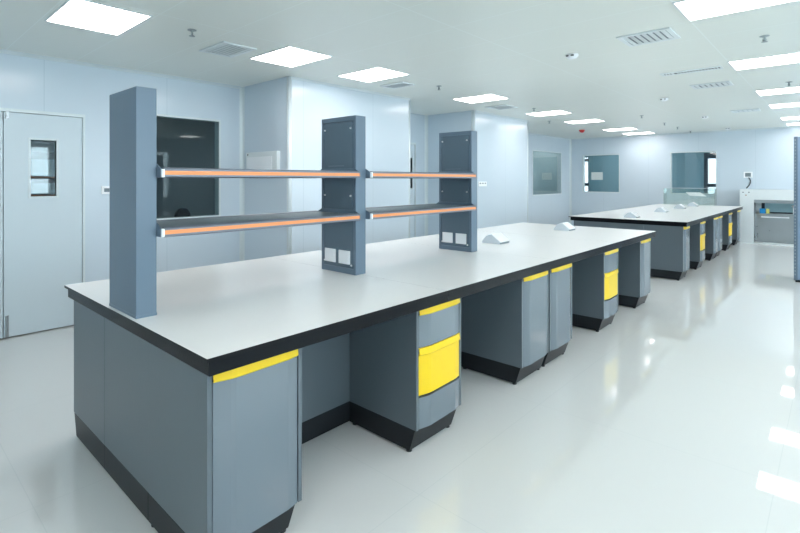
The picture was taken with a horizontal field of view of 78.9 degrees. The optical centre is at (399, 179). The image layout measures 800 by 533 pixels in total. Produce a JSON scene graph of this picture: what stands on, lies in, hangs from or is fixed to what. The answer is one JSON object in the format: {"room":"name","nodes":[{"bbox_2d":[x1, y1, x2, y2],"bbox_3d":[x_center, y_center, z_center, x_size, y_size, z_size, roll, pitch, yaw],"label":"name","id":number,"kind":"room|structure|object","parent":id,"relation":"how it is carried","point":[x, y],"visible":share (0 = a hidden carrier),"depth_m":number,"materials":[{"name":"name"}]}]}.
{"room":"laboratory","nodes":[
{"label":"laboratory","id":0,"kind":"room"},
{"bbox_2d":[157,114,220,219],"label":"window","id":1,"kind":"structure","parent":0,"point":[181,143],"depth_m":8.52,"materials":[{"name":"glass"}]},
{"bbox_2d":[0,53,424,281],"bbox_3d":[-2.376,0.142,5.898,0.100,2.643,12.000,0,0,42],"label":"wall","id":2,"kind":"structure","parent":0,"point":[26,83],"depth_m":5.08,"materials":[{"name":"white paint"}]},
{"bbox_2d":[0,108,84,338],"bbox_3d":[-3.653,0.406,4.445,0.098,2.116,1.331,0,0,42],"label":"door","id":3,"kind":"structure","parent":2,"relation":"in","point":[42,238],"depth_m":4.65,"materials":[{"name":"metal"}]},
{"bbox_2d":[31,140,54,195],"bbox_3d":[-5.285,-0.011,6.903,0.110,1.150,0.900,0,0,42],"label":"window","id":4,"kind":"structure","parent":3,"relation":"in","point":[42,152],"depth_m":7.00,"materials":[{"name":"clear glass"}]},
{"bbox_2d":[101,186,108,193],"bbox_3d":[-3.046,0.112,5.068,0.016,0.084,0.120,0,0,42],"label":"controller","id":5,"kind":"object","parent":2,"relation":"attached to","point":[104,189],"visible":0.56,"depth_m":5.04,"materials":[{"name":"white plastic"}]},
{"bbox_2d":[0,49,240,88],"bbox_3d":[-4.189,-1.165,3.789,0.030,0.030,6.440,0,0,42],"label":"trim","id":6,"kind":"structure","parent":2,"relation":"attached to","point":[1,50],"depth_m":5.08,"materials":[{"name":"metal"}]},
{"bbox_2d":[410,142,415,237],"bbox_3d":[-0.176,0.404,8.317,0.081,2.120,1.300,0,0,42],"label":"door","id":7,"kind":"structure","parent":2,"relation":"in","point":[412,145],"depth_m":8.74,"materials":[{"name":"metal"}]},
{"bbox_2d":[245,77,408,259],"bbox_3d":[-0.930,0.142,6.681,1.000,2.643,2.127,0,0,42],"label":"wall","id":8,"kind":"structure","parent":0,"point":[387,118],"depth_m":5.99,"materials":[{"name":"white paint"}]},
{"bbox_2d":[240,87,244,260],"bbox_3d":[-2.012,0.142,6.194,0.045,2.643,0.045,0,0,42],"label":"trim","id":9,"kind":"structure","parent":8,"relation":"attached to","point":[242,89],"depth_m":6.21,"materials":[{"name":"metal"}]},
{"bbox_2d":[246,151,279,169],"bbox_3d":[-1.668,-0.184,5.880,0.680,0.295,0.052,0,0,42],"label":"box","id":10,"kind":"object","parent":8,"relation":"attached to","point":[268,159],"visible":0.58,"depth_m":5.81,"materials":[{"name":"white paint"}]},
{"bbox_2d":[287,76,291,254],"bbox_3d":[-1.272,0.142,5.587,0.058,2.643,0.058,0,0,42],"label":"trim","id":11,"kind":"structure","parent":8,"relation":"attached to","point":[289,80],"depth_m":5.56,"materials":[{"name":"metal"}]},
{"bbox_2d":[290,76,410,99],"bbox_3d":[-0.549,-1.167,6.338,0.025,0.025,2.100,0,0,42],"label":"trim","id":12,"kind":"structure","parent":8,"relation":"attached to","point":[292,77],"depth_m":6.20,"materials":[{"name":"metal"}]},
{"bbox_2d":[409,100,409,237],"bbox_3d":[0.122,0.142,7.135,0.058,2.643,0.058,0,0,42],"label":"trim","id":13,"kind":"structure","parent":8,"relation":"attached to","point":[409,100],"depth_m":7.11,"materials":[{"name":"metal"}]},
{"bbox_2d":[0,241,799,532],"bbox_3d":[2.203,1.514,6.551,12.100,0.100,19.300,0,0,42],"label":"floor","id":14,"kind":"structure","parent":0,"point":[681,414],"depth_m":2.67,"materials":[{"name":"tile"}]},
{"bbox_2d":[74,301,104,468],"bbox_3d":[-1.552,1.072,2.765,0.550,0.784,0.394,0,0,42],"label":"base cabinet","id":15,"kind":"object","parent":14,"relation":"on","point":[89,326],"visible":0.23,"depth_m":2.58,"materials":[{"name":"grey metal"}]},
{"bbox_2d":[174,208,190,216],"bbox_3d":[-2.727,0.913,6.485,0.545,1.059,0.538,0,0,25],"label":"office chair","id":16,"kind":"object","parent":14,"relation":"on","point":[181,212],"visible":0.09,"depth_m":6.55,"materials":[{"name":"black"}]},
{"bbox_2d":[148,342,301,532],"bbox_3d":[-0.729,1.072,2.033,0.550,0.784,0.408,0,0,42],"label":"base cabinet","id":17,"kind":"object","parent":14,"relation":"on","point":[225,448],"visible":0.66,"depth_m":1.85,"materials":[{"name":"grey metal"}]},
{"bbox_2d":[105,318,349,519],"bbox_3d":[0.549,1.072,4.276,0.550,0.784,5.450,0,0,42],"label":"panel","id":18,"kind":"object","parent":14,"relation":"on","point":[325,364],"visible":0.26,"depth_m":2.35,"materials":[{"name":"grey metal"}]},
{"bbox_2d":[64,222,655,376],"bbox_3d":[0.546,0.646,4.287,1.732,0.066,5.517,0,0,42],"label":"countertop","id":19,"kind":"structure","parent":18,"relation":"on","point":[216,319],"depth_m":2.73,"materials":[{"name":"white laminate"}]},
{"bbox_2d":[109,86,156,318],"bbox_3d":[-1.255,0.102,2.279,0.343,1.023,0.089,0,0,42],"label":"column","id":20,"kind":"structure","parent":19,"relation":"on","point":[132,111],"depth_m":2.19,"materials":[{"name":"grey metal"}]},
{"bbox_2d":[157,164,360,177],"bbox_3d":[-0.818,-0.039,2.765,0.452,0.064,1.218,0,0,42],"label":"shelf","id":21,"kind":"object","parent":20,"relation":"attached to","point":[164,172],"visible":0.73,"depth_m":2.51,"materials":[{"name":"wood"}]},
{"bbox_2d":[322,115,365,274],"bbox_3d":[-0.384,0.102,3.247,0.341,1.023,0.097,0,0,42],"label":"column","id":22,"kind":"structure","parent":19,"relation":"on","point":[343,138],"depth_m":3.18,"materials":[{"name":"grey metal"}]},
{"bbox_2d":[157,208,360,236],"bbox_3d":[-0.818,0.228,2.765,0.452,0.064,1.218,0,0,42],"label":"shelf","id":23,"kind":"object","parent":22,"relation":"attached to","point":[218,224],"visible":0.75,"depth_m":2.61,"materials":[{"name":"metal"}]},
{"bbox_2d":[326,249,333,260],"bbox_3d":[-0.471,0.507,3.262,0.080,0.068,0.002,0,0,42],"label":"socket","id":24,"kind":"object","parent":22,"relation":"attached to","point":[329,252],"depth_m":3.26,"materials":[{"name":"white plastic"}]},
{"bbox_2d":[340,252,347,262],"bbox_3d":[-0.367,0.507,3.168,0.080,0.068,0.002,0,0,42],"label":"socket","id":25,"kind":"object","parent":22,"relation":"attached to","point":[343,255],"depth_m":3.16,"materials":[{"name":"white plastic"}]},
{"bbox_2d":[366,169,476,178],"bbox_3d":[0.061,-0.039,3.741,0.452,0.064,1.231,0,0,42],"label":"shelf","id":26,"kind":"object","parent":22,"relation":"attached to","point":[369,174],"visible":0.76,"depth_m":3.52,"materials":[{"name":"wood"}]},
{"bbox_2d":[439,131,476,251],"bbox_3d":[0.500,0.102,4.228,0.341,1.023,0.097,0,0,42],"label":"column","id":27,"kind":"structure","parent":19,"relation":"on","point":[457,150],"depth_m":4.17,"materials":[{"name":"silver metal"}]},
{"bbox_2d":[366,201,476,218],"bbox_3d":[0.061,0.228,3.741,0.452,0.064,1.231,0,0,42],"label":"shelf","id":28,"kind":"object","parent":27,"relation":"attached to","point":[441,207],"visible":0.75,"depth_m":3.66,"materials":[{"name":"metal"}]},
{"bbox_2d":[444,233,450,241],"bbox_3d":[0.412,0.507,4.243,0.080,0.068,0.002,0,0,42],"label":"socket","id":29,"kind":"object","parent":27,"relation":"attached to","point":[447,236],"depth_m":4.24,"materials":[{"name":"white plastic"}]},
{"bbox_2d":[457,235,464,242],"bbox_3d":[0.517,0.507,4.148,0.080,0.068,0.002,0,0,42],"label":"socket","id":30,"kind":"object","parent":27,"relation":"attached to","point":[460,238],"depth_m":4.14,"materials":[{"name":"white plastic"}]},
{"bbox_2d":[482,232,509,243],"bbox_3d":[0.928,0.567,4.705,0.206,0.093,0.174,0,0,42],"label":"box","id":31,"kind":"object","parent":19,"relation":"on","point":[496,238],"visible":1,"depth_m":4.65,"materials":[{"name":"plastic"}]},
{"bbox_2d":[554,222,575,230],"bbox_3d":[1.992,0.567,5.886,0.206,0.093,0.174,0,0,42],"label":"box","id":32,"kind":"object","parent":19,"relation":"on","point":[566,226],"visible":1,"depth_m":5.83,"materials":[{"name":"grey plastic"}]},
{"bbox_2d":[350,298,460,451],"bbox_3d":[0.039,1.072,2.885,0.550,0.784,0.410,0,0,42],"label":"base cabinet","id":33,"kind":"object","parent":14,"relation":"on","point":[405,371],"visible":0.83,"depth_m":2.70,"materials":[{"name":"grey metal"}]},
{"bbox_2d":[461,270,548,384],"bbox_3d":[0.814,1.072,3.746,0.550,0.784,0.425,0,0,42],"label":"base cabinet","id":34,"kind":"object","parent":14,"relation":"on","point":[505,327],"visible":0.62,"depth_m":3.56,"materials":[{"name":"grey metal"}]},
{"bbox_2d":[541,263,571,366],"bbox_3d":[1.114,1.072,4.078,0.550,0.784,0.425,0,0,42],"label":"base cabinet","id":35,"kind":"object","parent":14,"relation":"on","point":[560,278],"visible":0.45,"depth_m":3.86,"materials":[{"name":"grey metal"}]},
{"bbox_2d":[574,220,605,227],"bbox_3d":[3.194,1.072,8.033,0.550,0.784,0.394,0,0,42],"label":"base cabinet","id":36,"kind":"object","parent":14,"relation":"on","point":[576,223],"visible":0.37,"depth_m":7.87,"materials":[{"name":"grey metal"}]},
{"bbox_2d":[572,249,617,331],"bbox_3d":[1.888,1.072,4.937,0.550,0.784,0.410,0,0,42],"label":"base cabinet","id":37,"kind":"object","parent":14,"relation":"on","point":[594,278],"visible":0.68,"depth_m":4.71,"materials":[{"name":"grey metal"}]},
{"bbox_2d":[606,222,643,229],"bbox_3d":[5.294,1.072,9.543,0.550,0.784,5.450,0,0,42],"label":"base cabinet","id":38,"kind":"object","parent":14,"relation":"on","point":[608,224],"visible":0.05,"depth_m":7.51,"materials":[{"name":"grey metal"}]},
{"bbox_2d":[568,204,742,226],"bbox_3d":[5.291,0.646,9.554,1.732,0.066,5.517,0,0,42],"label":"countertop","id":39,"kind":"structure","parent":38,"relation":"on","point":[692,215],"depth_m":8.24,"materials":[{"name":"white laminate"}]},
{"bbox_2d":[624,212,639,217],"bbox_3d":[3.725,0.567,7.811,0.206,0.093,0.174,0,0,42],"label":"box","id":40,"kind":"object","parent":39,"relation":"on","point":[629,214],"visible":0.98,"depth_m":7.75,"materials":[{"name":"grey plastic"}]},
{"bbox_2d":[654,207,667,211],"bbox_3d":[4.904,0.567,9.118,0.206,0.093,0.174,0,0,42],"label":"box","id":41,"kind":"object","parent":39,"relation":"on","point":[660,209],"visible":1,"depth_m":9.06,"materials":[{"name":"grey plastic"}]},
{"bbox_2d":[674,204,686,208],"bbox_3d":[5.867,0.567,10.188,0.206,0.093,0.174,0,0,42],"label":"box","id":42,"kind":"object","parent":39,"relation":"on","point":[679,206],"visible":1,"depth_m":10.13,"materials":[{"name":"grey plastic"}]},
{"bbox_2d":[687,202,697,205],"bbox_3d":[6.691,0.567,11.102,0.206,0.093,0.174,0,0,42],"label":"box","id":43,"kind":"object","parent":39,"relation":"on","point":[691,203],"visible":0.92,"depth_m":11.05,"materials":[{"name":"grey plastic"}]},
{"bbox_2d":[686,188,716,205],"bbox_3d":[6.899,0.410,11.585,1.070,0.406,0.274,0,0,42],"label":"glass screen","id":44,"kind":"object","parent":39,"relation":"on","point":[715,189],"visible":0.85,"depth_m":11.32,"materials":[{"name":"glass"}]},
{"bbox_2d":[618,238,650,307],"bbox_3d":[2.651,1.072,5.784,0.550,0.784,0.410,0,0,42],"label":"base cabinet","id":45,"kind":"object","parent":14,"relation":"on","point":[634,260],"visible":0.55,"depth_m":5.55,"materials":[{"name":"grey metal"}]},
{"bbox_2d":[644,224,689,280],"bbox_3d":[4.017,1.072,7.301,0.550,0.784,0.408,0,0,42],"label":"base cabinet","id":46,"kind":"object","parent":14,"relation":"on","point":[670,246],"visible":0.69,"depth_m":7.12,"materials":[{"name":"grey metal"}]},
{"bbox_2d":[690,221,705,269],"bbox_3d":[4.785,1.072,8.153,0.550,0.784,0.410,0,0,42],"label":"base cabinet","id":47,"kind":"object","parent":14,"relation":"on","point":[697,231],"visible":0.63,"depth_m":7.88,"materials":[{"name":"grey metal"}]},
{"bbox_2d":[705,217,717,260],"bbox_3d":[5.560,1.072,9.013,0.550,0.784,0.425,0,0,42],"label":"base cabinet","id":48,"kind":"object","parent":14,"relation":"on","point":[711,226],"visible":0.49,"depth_m":8.74,"materials":[{"name":"grey metal"}]},
{"bbox_2d":[714,216,722,257],"bbox_3d":[5.859,1.072,9.345,0.550,0.784,0.425,0,0,42],"label":"base cabinet","id":49,"kind":"object","parent":14,"relation":"on","point":[720,217],"visible":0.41,"depth_m":9.11,"materials":[{"name":"grey metal"}]},
{"bbox_2d":[721,213,731,250],"bbox_3d":[6.633,1.072,10.205,0.550,0.784,0.410,0,0,42],"label":"base cabinet","id":50,"kind":"object","parent":14,"relation":"on","point":[726,219],"visible":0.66,"depth_m":9.93,"materials":[{"name":"grey metal"}]},
{"bbox_2d":[730,210,740,244],"bbox_3d":[7.396,1.072,11.052,0.550,0.784,0.410,0,0,42],"label":"base cabinet","id":51,"kind":"object","parent":14,"relation":"on","point":[735,215],"visible":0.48,"depth_m":10.78,"materials":[{"name":"grey metal"}]},
{"bbox_2d":[740,189,793,246],"bbox_3d":[8.634,0.849,10.731,1.840,1.230,0.340,0,0,42],"label":"cabinet","id":52,"kind":"object","parent":14,"relation":"on","point":[776,227],"visible":0.94,"depth_m":10.98,"materials":[{"name":"white metal"}]},
{"bbox_2d":[794,137,799,281],"bbox_3d":[6.119,0.428,6.777,0.958,2.070,0.460,0,0,42],"label":"rack","id":53,"kind":"object","parent":14,"relation":"on","point":[796,139],"visible":1,"depth_m":6.91,"materials":[{"name":"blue metal"}]},
{"bbox_2d":[0,0,799,138],"bbox_3d":[2.203,-1.230,6.551,12.100,0.100,19.300,0,0,42],"label":"ceiling","id":54,"kind":"structure","parent":0,"point":[516,50],"depth_m":4.45,"materials":[{"name":"white paint"}]},
{"bbox_2d":[44,0,152,35],"bbox_3d":[-2.208,-1.175,3.553,0.698,0.008,0.500,0,0,42],"label":"recessed light","id":55,"kind":"object","parent":54,"relation":"in","point":[83,14],"visible":1,"depth_m":3.53,"materials":[{"name":"white paint"}]},
{"bbox_2d":[187,29,196,36],"bbox_3d":[-1.643,-1.155,3.842,0.068,0.050,0.068,0,0,42],"label":"sprinkler","id":56,"kind":"object","parent":54,"relation":"attached to","point":[190,30],"visible":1,"depth_m":3.83,"materials":[{"name":"silver metal"}]},
{"bbox_2d":[199,41,256,57],"bbox_3d":[-1.562,-1.173,4.411,0.450,0.012,0.320,0,0,42],"label":"ceiling vent","id":57,"kind":"object","parent":54,"relation":"in","point":[226,49],"visible":1,"depth_m":4.39,"materials":[{"name":"white metal"}]},
{"bbox_2d":[249,46,332,67],"bbox_3d":[-1.056,-1.175,4.693,0.665,0.008,0.500,0,0,42],"label":"recessed light","id":58,"kind":"object","parent":54,"relation":"in","point":[288,56],"visible":1,"depth_m":4.68,"materials":[{"name":"white paint"}]},
{"bbox_2d":[337,66,409,82],"bbox_3d":[-0.303,-1.175,5.484,0.665,0.008,0.500,0,0,42],"label":"recessed light","id":59,"kind":"object","parent":54,"relation":"in","point":[378,73],"visible":1,"depth_m":5.44,"materials":[{"name":"white paint"}]},
{"bbox_2d":[380,81,414,88],"bbox_3d":[-0.031,-1.173,6.073,0.380,0.012,0.240,0,0,42],"label":"ceiling vent","id":60,"kind":"object","parent":54,"relation":"in","point":[398,84],"visible":1,"depth_m":6.05,"materials":[{"name":"white metal"}]},
{"bbox_2d":[452,94,509,102],"bbox_3d":[1.178,-1.175,7.098,0.665,0.008,0.500,0,0,42],"label":"recessed light","id":61,"kind":"object","parent":54,"relation":"in","point":[487,97],"visible":1,"depth_m":7.06,"materials":[{"name":"white paint"}]},
{"bbox_2d":[486,104,517,109],"bbox_3d":[1.657,-1.173,7.917,0.380,0.012,0.400,0,0,42],"label":"ceiling vent","id":62,"kind":"object","parent":54,"relation":"in","point":[505,106],"visible":1,"depth_m":7.91,"materials":[{"name":"white metal"}]},
{"bbox_2d":[525,110,570,116],"bbox_3d":[2.647,-1.175,8.668,0.665,0.008,0.500,0,0,42],"label":"recessed light","id":63,"kind":"object","parent":54,"relation":"in","point":[555,112],"visible":1,"depth_m":8.67,"materials":[{"name":"white paint"}]},
{"bbox_2d":[529,111,567,115],"bbox_3d":[2.647,-1.176,8.668,0.641,0.005,0.476,0,0,42],"label":"diffuser","id":64,"kind":"object","parent":63,"relation":"attached to","point":[546,113],"depth_m":8.67,"materials":[{"name":"white plastic"}]},
{"bbox_2d":[565,53,578,58],"bbox_3d":[1.628,-1.159,4.604,0.120,0.040,0.122,0,0,42],"label":"smoke detector","id":65,"kind":"object","parent":54,"relation":"attached to","point":[571,55],"visible":1,"depth_m":4.57,"materials":[{"name":"white plastic"}]},
{"bbox_2d":[563,119,603,123],"bbox_3d":[3.738,-1.175,9.879,0.665,0.008,0.500,0,0,42],"label":"recessed light","id":66,"kind":"object","parent":54,"relation":"in","point":[587,120],"visible":1,"depth_m":9.87,"materials":[{"name":"white paint"}]},
{"bbox_2d":[602,127,635,130],"bbox_3d":[5.178,-1.175,11.448,0.665,0.008,0.500,0,0,42],"label":"recessed light","id":67,"kind":"object","parent":54,"relation":"in","point":[630,128],"visible":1,"depth_m":11.46,"materials":[{"name":"white paint"}]},
{"bbox_2d":[605,128,633,130],"bbox_3d":[5.178,-1.176,11.448,0.641,0.005,0.476,0,0,42],"label":"diffuser","id":68,"kind":"object","parent":67,"relation":"attached to","point":[616,129],"depth_m":11.46,"materials":[{"name":"white plastic"}]},
{"bbox_2d":[621,132,652,134],"bbox_3d":[6.096,-1.175,12.438,0.665,0.008,0.500,0,0,42],"label":"recessed light","id":69,"kind":"object","parent":54,"relation":"in","point":[635,133],"visible":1,"depth_m":12.46,"materials":[{"name":"white paint"}]},
{"bbox_2d":[616,27,680,46],"bbox_3d":[2.058,-1.173,4.030,0.400,0.012,0.360,0,0,42],"label":"ceiling vent","id":70,"kind":"object","parent":54,"relation":"in","point":[664,34],"visible":1,"depth_m":4.01,"materials":[{"name":"white metal"}]},
{"bbox_2d":[659,66,722,75],"bbox_3d":[3.164,-1.175,5.295,0.580,0.008,0.150,0,0,42],"label":"ceiling vent","id":71,"kind":"object","parent":54,"relation":"in","point":[715,67],"visible":1,"depth_m":5.28,"materials":[{"name":"white metal"}]},
{"bbox_2d":[689,81,733,89],"bbox_3d":[3.889,-1.173,6.069,0.420,0.012,0.320,0,0,42],"label":"ceiling vent","id":72,"kind":"object","parent":54,"relation":"in","point":[723,83],"visible":1,"depth_m":6.05,"materials":[{"name":"white metal"}]},
{"bbox_2d":[672,0,799,21],"bbox_3d":[2.227,-1.175,3.205,0.665,0.008,0.500,0,0,42],"label":"recessed light","id":73,"kind":"object","parent":54,"relation":"in","point":[692,10],"visible":1,"depth_m":3.30,"materials":[{"name":"white paint"}]},
{"bbox_2d":[730,108,760,112],"bbox_3d":[5.913,-1.173,8.323,0.400,0.012,0.300,0,0,42],"label":"ceiling vent","id":74,"kind":"object","parent":54,"relation":"in","point":[757,109],"visible":1,"depth_m":8.29,"materials":[{"name":"white metal"}]},
{"bbox_2d":[728,52,799,70],"bbox_3d":[3.693,-1.175,4.832,0.665,0.008,0.500,0,0,42],"label":"recessed light","id":75,"kind":"object","parent":54,"relation":"in","point":[789,58],"visible":1,"depth_m":4.84,"materials":[{"name":"white paint"}]},
{"bbox_2d":[759,35,769,42],"bbox_3d":[3.000,-1.155,4.002,0.068,0.050,0.068,0,0,42],"label":"sprinkler","id":76,"kind":"object","parent":54,"relation":"attached to","point":[764,39],"visible":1,"depth_m":4.00,"materials":[{"name":"silver metal"}]},
{"bbox_2d":[755,86,799,95],"bbox_3d":[5.132,-1.175,6.429,0.665,0.008,0.500,0,0,42],"label":"recessed light","id":77,"kind":"object","parent":54,"relation":"in","point":[787,89],"visible":1,"depth_m":6.50,"materials":[{"name":"white paint"}]},
{"bbox_2d":[768,102,799,107],"bbox_3d":[6.223,-1.175,7.640,0.665,0.008,0.500,0,0,42],"label":"recessed light","id":78,"kind":"object","parent":54,"relation":"in","point":[795,104],"visible":1,"depth_m":7.73,"materials":[{"name":"white paint"}]},
{"bbox_2d":[780,116,799,119],"bbox_3d":[7.649,-1.175,9.223,0.665,0.008,0.500,0,0,42],"label":"recessed light","id":79,"kind":"object","parent":54,"relation":"in","point":[793,117],"visible":1,"depth_m":9.39,"materials":[{"name":"white paint"}]},
{"bbox_2d":[786,123,799,125],"bbox_3d":[8.552,-1.175,10.226,0.665,0.008,0.500,0,0,42],"label":"recessed light","id":80,"kind":"object","parent":54,"relation":"in","point":[787,124],"visible":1,"depth_m":10.41,"materials":[{"name":"white paint"}]},
{"bbox_2d":[428,110,526,234],"bbox_3d":[1.533,0.142,9.389,1.035,2.643,1.980,0,0,42],"label":"wall","id":81,"kind":"structure","parent":0,"point":[501,141],"depth_m":8.90,"materials":[{"name":"white paint"}]},
{"bbox_2d":[425,115,427,235],"bbox_3d":[0.487,0.142,8.968,0.045,2.643,0.045,0,0,42],"label":"trim","id":82,"kind":"structure","parent":81,"relation":"attached to","point":[426,116],"depth_m":8.98,"materials":[{"name":"metal"}]},
{"bbox_2d":[471,110,474,130],"bbox_3d":[1.253,0.142,8.338,0.058,2.643,0.058,0,0,42],"label":"trim","id":83,"kind":"structure","parent":81,"relation":"attached to","point":[471,110],"depth_m":8.32,"materials":[{"name":"metal"}]},
{"bbox_2d":[478,182,486,185],"bbox_3d":[1.438,0.082,8.500,0.012,0.054,0.257,0,0,42],"label":"wall socket","id":84,"kind":"object","parent":81,"relation":"attached to","point":[479,183],"visible":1,"depth_m":8.49,"materials":[{"name":"white plastic"}]},
{"bbox_2d":[474,110,528,121],"bbox_3d":[1.927,-1.167,9.034,0.025,0.025,1.940,0,0,42],"label":"trim","id":85,"kind":"structure","parent":81,"relation":"attached to","point":[474,110],"depth_m":8.95,"materials":[{"name":"metal"}]},
{"bbox_2d":[527,122,527,222],"bbox_3d":[2.549,0.142,9.777,0.058,2.643,0.058,0,0,42],"label":"trim","id":86,"kind":"structure","parent":81,"relation":"attached to","point":[527,122],"depth_m":9.75,"materials":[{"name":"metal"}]},
{"bbox_2d":[533,151,557,194],"bbox_3d":[3.943,0.142,15.011,2.360,2.643,0.100,0,0,42],"label":"wall","id":87,"kind":"structure","parent":0,"point":[545,165],"depth_m":14.57,"materials":[{"name":"glass"}]},
{"bbox_2d":[528,134,569,224],"bbox_3d":[3.267,0.142,12.423,0.100,2.643,5.250,0,0,42],"label":"wall","id":88,"kind":"structure","parent":0,"point":[542,209],"depth_m":13.29,"materials":[{"name":"white paint"}]},
{"bbox_2d":[533,150,561,195],"bbox_3d":[3.964,-0.167,13.195,0.110,1.180,1.770,0,0,42],"label":"window","id":89,"kind":"structure","parent":88,"relation":"in","point":[558,153],"depth_m":13.82,"materials":[{"name":"metal"}]},
{"bbox_2d":[528,133,570,139],"bbox_3d":[3.365,-1.165,12.435,0.030,0.030,4.900,0,0,42],"label":"trim","id":90,"kind":"structure","parent":88,"relation":"attached to","point":[528,133],"depth_m":13.17,"materials":[{"name":"metal"}]},
{"bbox_2d":[585,152,715,192],"bbox_3d":[7.677,0.142,14.271,7.900,2.643,0.100,0,0,42],"label":"wall","id":91,"kind":"structure","parent":0,"point":[687,168],"depth_m":13.98,"materials":[{"name":"paint"}]},
{"bbox_2d":[585,157,588,190],"bbox_3d":[5.538,-0.106,16.200,1.540,1.240,0.110,0,0,42],"label":"window","id":92,"kind":"structure","parent":91,"relation":"in","point":[586,158],"depth_m":15.76,"materials":[{"name":"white glass"}]},
{"bbox_2d":[704,153,715,193],"bbox_3d":[9.361,-0.106,12.756,2.370,1.240,0.110,0,0,42],"label":"window","id":93,"kind":"structure","parent":91,"relation":"in","point":[709,158],"depth_m":13.46,"materials":[{"name":"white glass"}]},
{"bbox_2d":[572,127,799,240],"bbox_3d":[8.386,0.142,11.277,9.040,2.643,0.100,0,0,42],"label":"wall","id":94,"kind":"structure","parent":0,"point":[766,153],"depth_m":12.38,"materials":[{"name":"white paint"}]},
{"bbox_2d":[570,140,571,224],"bbox_3d":[4.996,0.142,14.234,0.045,2.643,0.045,0,0,42],"label":"trim","id":95,"kind":"structure","parent":94,"relation":"attached to","point":[570,140],"depth_m":14.24,"materials":[{"name":"metal"}]},
{"bbox_2d":[582,154,619,192],"bbox_3d":[5.678,-0.162,13.718,1.030,1.070,0.110,0,0,42],"label":"window","id":96,"kind":"structure","parent":94,"relation":"in","point":[583,156],"depth_m":14.02,"materials":[{"name":"metal"}]},
{"bbox_2d":[591,172,602,179],"bbox_3d":[5.602,-0.093,13.828,0.320,0.216,0.004,0,0,42],"label":"paper notice","id":97,"kind":"object","parent":96,"relation":"attached to","point":[594,175],"visible":1,"depth_m":13.83,"materials":[{"name":"white paper"}]},
{"bbox_2d":[571,126,799,139],"bbox_3d":[8.353,-1.165,11.219,9.010,0.030,0.030,0,0,42],"label":"trim","id":98,"kind":"structure","parent":94,"relation":"attached to","point":[791,126],"depth_m":12.14,"materials":[{"name":"metal"}]},
{"bbox_2d":[670,151,716,194],"bbox_3d":[7.363,-0.162,12.200,1.025,1.070,0.110,0,0,42],"label":"window","id":99,"kind":"structure","parent":94,"relation":"in","point":[691,151],"depth_m":12.37,"materials":[{"name":"metal"}]},
{"bbox_2d":[744,172,752,187],"bbox_3d":[8.156,0.019,11.396,0.170,0.392,0.030,0,0,42],"label":"wall thermostat","id":100,"kind":"object","parent":94,"relation":"attached to","point":[749,175],"visible":1,"depth_m":11.38,"materials":[{"name":"white plastic"}]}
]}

